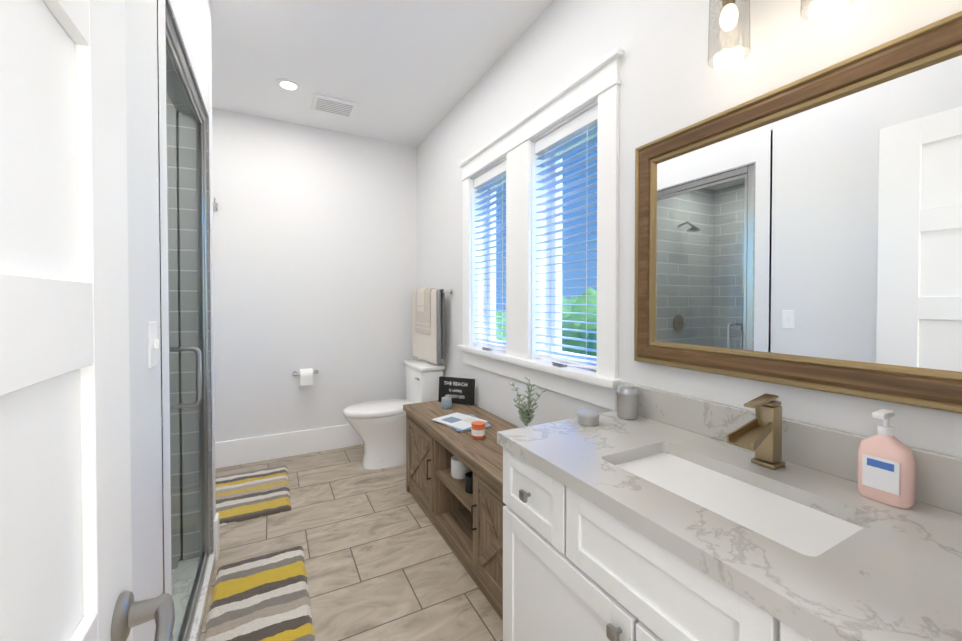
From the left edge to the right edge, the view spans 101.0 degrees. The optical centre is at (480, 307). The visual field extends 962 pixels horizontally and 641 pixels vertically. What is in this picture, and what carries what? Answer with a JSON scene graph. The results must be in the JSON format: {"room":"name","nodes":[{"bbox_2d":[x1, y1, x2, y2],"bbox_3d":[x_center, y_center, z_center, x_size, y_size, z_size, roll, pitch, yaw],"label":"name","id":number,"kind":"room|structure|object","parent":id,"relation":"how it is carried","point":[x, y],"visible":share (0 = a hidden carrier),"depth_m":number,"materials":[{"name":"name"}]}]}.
{"room":"bathroom","nodes":[
{"label":"bathroom","id":0,"kind":"room"},
{"bbox_2d":[125,0,215,640],"bbox_3d":[-0.862,-0.117,0.917,0.120,2.900,2.652,0,1,-28],"label":"wall","id":1,"kind":"structure","parent":0,"point":[193,19],"depth_m":1.02,"materials":[{"name":"white paint"}]},
{"bbox_2d":[0,0,174,640],"bbox_3d":[-0.385,0.215,0.306,0.130,2.228,0.832,0,1,-28],"label":"door","id":2,"kind":"structure","parent":1,"relation":"in","point":[65,522],"depth_m":0.49,"materials":[{"name":"white wood"}]},
{"bbox_2d":[147,321,158,368],"bbox_3d":[-0.837,0.094,1.017,0.016,0.115,0.070,0,1,-28],"label":"switch plate","id":3,"kind":"object","parent":1,"relation":"attached to","point":[152,343],"visible":0.98,"depth_m":1.00,"materials":[{"name":"white plastic"}]},
{"bbox_2d":[166,7,209,640],"bbox_3d":[-1.171,0.154,1.587,0.170,2.196,0.894,0,1,-28],"label":"shower door frame","id":4,"kind":"object","parent":1,"relation":"attached to","point":[177,58],"visible":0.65,"depth_m":1.78,"materials":[{"name":"silver metal"}]},
{"bbox_2d":[165,0,215,640],"bbox_3d":[-1.208,0.183,1.568,0.152,2.281,0.922,0,1,-28],"label":"jamb","id":5,"kind":"object","parent":1,"relation":"attached to","point":[196,631],"visible":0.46,"depth_m":1.95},
{"bbox_2d":[214,513,219,555],"bbox_3d":[-1.997,1.215,1.839,1.316,0.210,0.028,0,1,-28],"label":"baseboard","id":6,"kind":"structure","parent":1,"relation":"attached to","point":[216,520],"depth_m":2.06,"materials":[{"name":"white"}]},
{"bbox_2d":[212,108,416,441],"bbox_3d":[-1.889,-0.152,3.387,3.170,2.900,0.100,0,1,-28],"label":"wall","id":7,"kind":"structure","parent":0,"point":[314,248],"depth_m":3.51,"materials":[{"name":"white paint"}]},
{"bbox_2d":[213,198,217,210],"bbox_3d":[-2.118,-0.825,3.157,0.030,0.092,0.075,0,1,-28],"label":"robe hook","id":8,"kind":"object","parent":7,"relation":"attached to","point":[215,206],"visible":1,"depth_m":3.18,"materials":[{"name":"silver metal"}]},
{"bbox_2d":[215,424,362,468],"bbox_3d":[-1.914,1.194,3.325,2.850,0.210,0.019,0,1,-28],"label":"baseboard","id":9,"kind":"structure","parent":7,"relation":"attached to","point":[252,449],"depth_m":3.43,"materials":[{"name":"white"}]},
{"bbox_2d":[292,368,317,385],"bbox_3d":[-1.526,0.599,3.460,0.210,0.136,0.127,0,1,-28],"label":"toilet paper holder","id":10,"kind":"object","parent":7,"relation":"attached to","point":[306,376],"visible":1,"depth_m":3.41,"materials":[{"name":"white paper"}]},
{"bbox_2d":[200,445,502,640],"bbox_3d":[-0.612,1.357,0.989,3.170,0.050,5.570,0,1,-28],"label":"floor","id":11,"kind":"structure","parent":0,"point":[382,562],"depth_m":2.12,"materials":[{"name":"tile"}]},
{"bbox_2d":[215,465,290,525],"bbox_3d":[-1.671,1.294,2.765,0.603,0.022,0.780,0,1,-28],"label":"rug","id":12,"kind":"object","parent":11,"relation":"on","point":[247,495],"visible":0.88,"depth_m":2.73,"materials":[{"name":"multicoloured fabric"}]},
{"bbox_2d":[203,545,314,640],"bbox_3d":[-0.901,1.311,1.611,0.398,0.022,1.080,0,1,-28],"label":"rug","id":13,"kind":"object","parent":11,"relation":"on","point":[266,597],"visible":1,"depth_m":1.75,"materials":[{"name":"multicoloured fabric"}]},
{"bbox_2d":[343,359,444,469],"bbox_3d":[-0.758,0.892,3.365,0.784,0.812,0.476,0,1,-28],"label":"toilet","id":14,"kind":"object","parent":11,"relation":"on","point":[379,426],"visible":0.71,"depth_m":3.24,"materials":[{"name":"white ceramic"}]},
{"bbox_2d":[403,400,518,620],"bbox_3d":[0.006,1.007,2.238,0.462,0.615,1.570,0,1,-28],"label":"cabinet","id":15,"kind":"object","parent":11,"relation":"on","point":[468,527],"visible":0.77,"depth_m":2.15,"materials":[{"name":"brown wood"}]},
{"bbox_2d":[441,395,451,408],"bbox_3d":[-0.237,0.647,2.732,0.076,0.088,0.076,0,1,-28],"label":"ceramic jar","id":16,"kind":"object","parent":15,"relation":"on","point":[446,402],"visible":1,"depth_m":2.70,"materials":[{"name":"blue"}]},
{"bbox_2d":[438,376,474,404],"bbox_3d":[-0.177,0.597,2.863,0.270,0.180,0.036,0,-3,22],"label":"sign","id":17,"kind":"object","parent":15,"relation":"on","point":[459,390],"visible":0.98,"depth_m":2.84,"materials":[{"name":"black"}]},
{"bbox_2d":[451,456,470,478],"bbox_3d":[-0.115,0.912,2.280,0.114,0.100,0.114,0,1,-28],"label":"spare roll","id":18,"kind":"object","parent":15,"relation":"on","point":[459,469],"visible":0.56,"depth_m":2.23,"materials":[{"name":"white paper"}]},
{"bbox_2d":[432,412,490,431],"bbox_3d":[-0.126,0.688,2.393,0.286,0.016,0.341,0,1,-28],"label":"magazines","id":19,"kind":"object","parent":15,"relation":"on","point":[458,422],"visible":0.98,"depth_m":2.39,"materials":[{"name":"beige paper"}]},
{"bbox_2d":[465,472,472,493],"bbox_3d":[-0.042,0.923,2.077,0.072,0.085,0.101,0,1,-28],"label":"mug","id":20,"kind":"object","parent":15,"relation":"on","point":[469,482],"visible":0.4,"depth_m":2.06,"materials":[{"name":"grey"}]},
{"bbox_2d":[471,421,484,439],"bbox_3d":[-0.014,0.660,2.138,0.076,0.079,0.076,0,1,-28],"label":"candle","id":21,"kind":"object","parent":15,"relation":"on","point":[478,430],"visible":1,"depth_m":2.11,"materials":[{"name":"orange wax"}]},
{"bbox_2d":[509,377,546,426],"bbox_3d":[0.237,0.526,1.969,0.144,0.351,0.173,0,1,-28],"label":"sprig","id":22,"kind":"object","parent":15,"relation":"on","point":[525,412],"visible":0.83,"depth_m":1.97,"materials":[{"name":"green plant"}]},
{"bbox_2d":[497,382,961,640],"bbox_3d":[0.583,0.824,1.002,0.632,1.015,1.140,0,1,-28],"label":"bathroom vanity","id":23,"kind":"object","parent":11,"relation":"on","point":[666,516],"visible":0.94,"depth_m":0.89,"materials":[{"name":"white stone"}]},
{"bbox_2d":[577,409,599,425],"bbox_3d":[0.395,0.402,1.457,0.080,0.045,0.080,0,1,-28],"label":"jar","id":24,"kind":"object","parent":23,"relation":"on","point":[588,417],"visible":1,"depth_m":1.43,"materials":[{"name":"grey"}]},
{"bbox_2d":[617,385,638,419],"bbox_3d":[0.567,0.362,1.536,0.081,0.122,0.081,0,1,-28],"label":"glass jar","id":25,"kind":"object","parent":23,"relation":"on","point":[627,401],"visible":1,"depth_m":1.50,"materials":[{"name":"grey"}]},
{"bbox_2d":[726,393,785,469],"bbox_3d":[0.741,0.335,1.062,0.165,0.191,0.068,0,1,-28],"label":"faucet","id":26,"kind":"object","parent":23,"relation":"on","point":[760,434],"visible":1,"depth_m":1.06,"materials":[{"name":"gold metal"}]},
{"bbox_2d":[857,409,915,508],"bbox_3d":[0.900,0.331,0.886,0.072,0.202,0.090,0,1,-28],"label":"soap bottle","id":27,"kind":"object","parent":23,"relation":"on","point":[886,466],"visible":1,"depth_m":0.87,"materials":[{"name":"pink plastic"}]},
{"bbox_2d":[209,0,553,146],"bbox_3d":[-0.612,-1.593,0.948,3.170,0.050,5.570,0,1,-28],"label":"ceiling","id":28,"kind":"structure","parent":0,"point":[410,72],"depth_m":2.50,"materials":[{"name":"white paint"}]},
{"bbox_2d":[275,79,301,92],"bbox_3d":[-1.381,-1.589,2.843,0.174,0.009,0.174,0,1,-28],"label":"recessed light","id":29,"kind":"object","parent":28,"relation":"in","point":[287,85],"visible":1,"depth_m":2.84,"materials":[{"name":"white plastic"}]},
{"bbox_2d":[311,93,357,117],"bbox_3d":[-1.159,-1.587,3.130,0.320,0.021,0.260,0,1,-28],"label":"ceiling vent","id":30,"kind":"object","parent":28,"relation":"in","point":[332,105],"visible":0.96,"depth_m":3.10,"materials":[{"name":"white metal"}]},
{"bbox_2d":[417,0,961,457],"bbox_3d":[0.701,-0.128,1.662,0.200,2.900,5.570,0,1,-28],"label":"wall","id":31,"kind":"structure","parent":0,"point":[672,80],"depth_m":1.54,"materials":[{"name":"white paint"}]},
{"bbox_2d":[412,287,452,364],"bbox_3d":[-0.467,0.144,3.531,0.122,0.643,0.804,0,1,-28],"label":"towel rail","id":32,"kind":"object","parent":31,"relation":"attached to","point":[428,324],"visible":1,"depth_m":3.40,"materials":[{"name":"beige fabric"}]},
{"bbox_2d":[457,47,623,410],"bbox_3d":[0.285,-0.325,2.367,0.235,1.505,1.554,0,1,-28],"label":"window","id":33,"kind":"structure","parent":31,"relation":"in","point":[514,144],"depth_m":2.24,"materials":[{"name":"white wood"}]},
{"bbox_2d":[474,105,597,369],"bbox_3d":[0.270,-0.324,2.359,0.068,1.208,1.262,0,1,-28],"label":"window blinds","id":34,"kind":"object","parent":33,"relation":"attached to","point":[576,129],"visible":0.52,"depth_m":2.08,"materials":[{"name":"white plastic"}]},
{"bbox_2d":[708,0,855,67],"bbox_3d":[0.852,-0.858,0.945,0.191,0.300,0.600,0,1,-28],"label":"sconce","id":35,"kind":"object","parent":31,"relation":"attached to","point":[729,16],"visible":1,"depth_m":1.12,"materials":[{"name":"glass"}]},
{"bbox_2d":[634,11,961,413],"bbox_3d":[0.860,-0.202,1.110,0.030,0.840,1.048,0,1,-28],"label":"mirror","id":36,"kind":"object","parent":31,"relation":"attached to","point":[805,232],"visible":0.98,"depth_m":1.04,"materials":[{"name":"brown wood"}]},
{"bbox_3d":[-2.085,-0.118,0.984,0.120,2.900,1.152,0,1,-28],"label":"wall","id":37,"kind":"structure","parent":0,"visible":0},
{"bbox_2d":[157,0,176,593],"bbox_3d":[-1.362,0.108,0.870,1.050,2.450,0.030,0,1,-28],"label":"shower wall tile","id":38,"kind":"structure","parent":37,"relation":"attached to","point":[169,123],"depth_m":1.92,"materials":[{"name":"grey tile"}]},
{"bbox_2d":[169,94,182,564],"bbox_3d":[-1.247,0.099,1.507,0.012,2.450,0.990,0,1,-28],"label":"shower wall tile","id":39,"kind":"structure","parent":37,"relation":"attached to","point":[175,302],"depth_m":1.94,"materials":[{"name":"grey tile"}]},
{"bbox_2d":[208,83,212,535],"bbox_3d":[-1.834,0.096,1.764,1.050,2.450,0.012,0,1,-28],"label":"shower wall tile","id":40,"kind":"structure","parent":37,"relation":"attached to","point":[208,83],"depth_m":2.00,"materials":[{"name":"grey tile"}]},
{"bbox_3d":[35.953,4.468,30.305,88.230,0.100,100.000,0,1,-28],"label":"ground","id":41,"kind":"structure","parent":0,"visible":0},
{"bbox_2d":[496,288,596,356],"bbox_3d":[12.094,5.332,19.331,29.458,13.945,51.707,0,1,-28],"label":"trees","id":42,"kind":"object","parent":41,"relation":"on","point":[580,317],"depth_m":27.64,"materials":[{"name":"green plant"}]}
]}

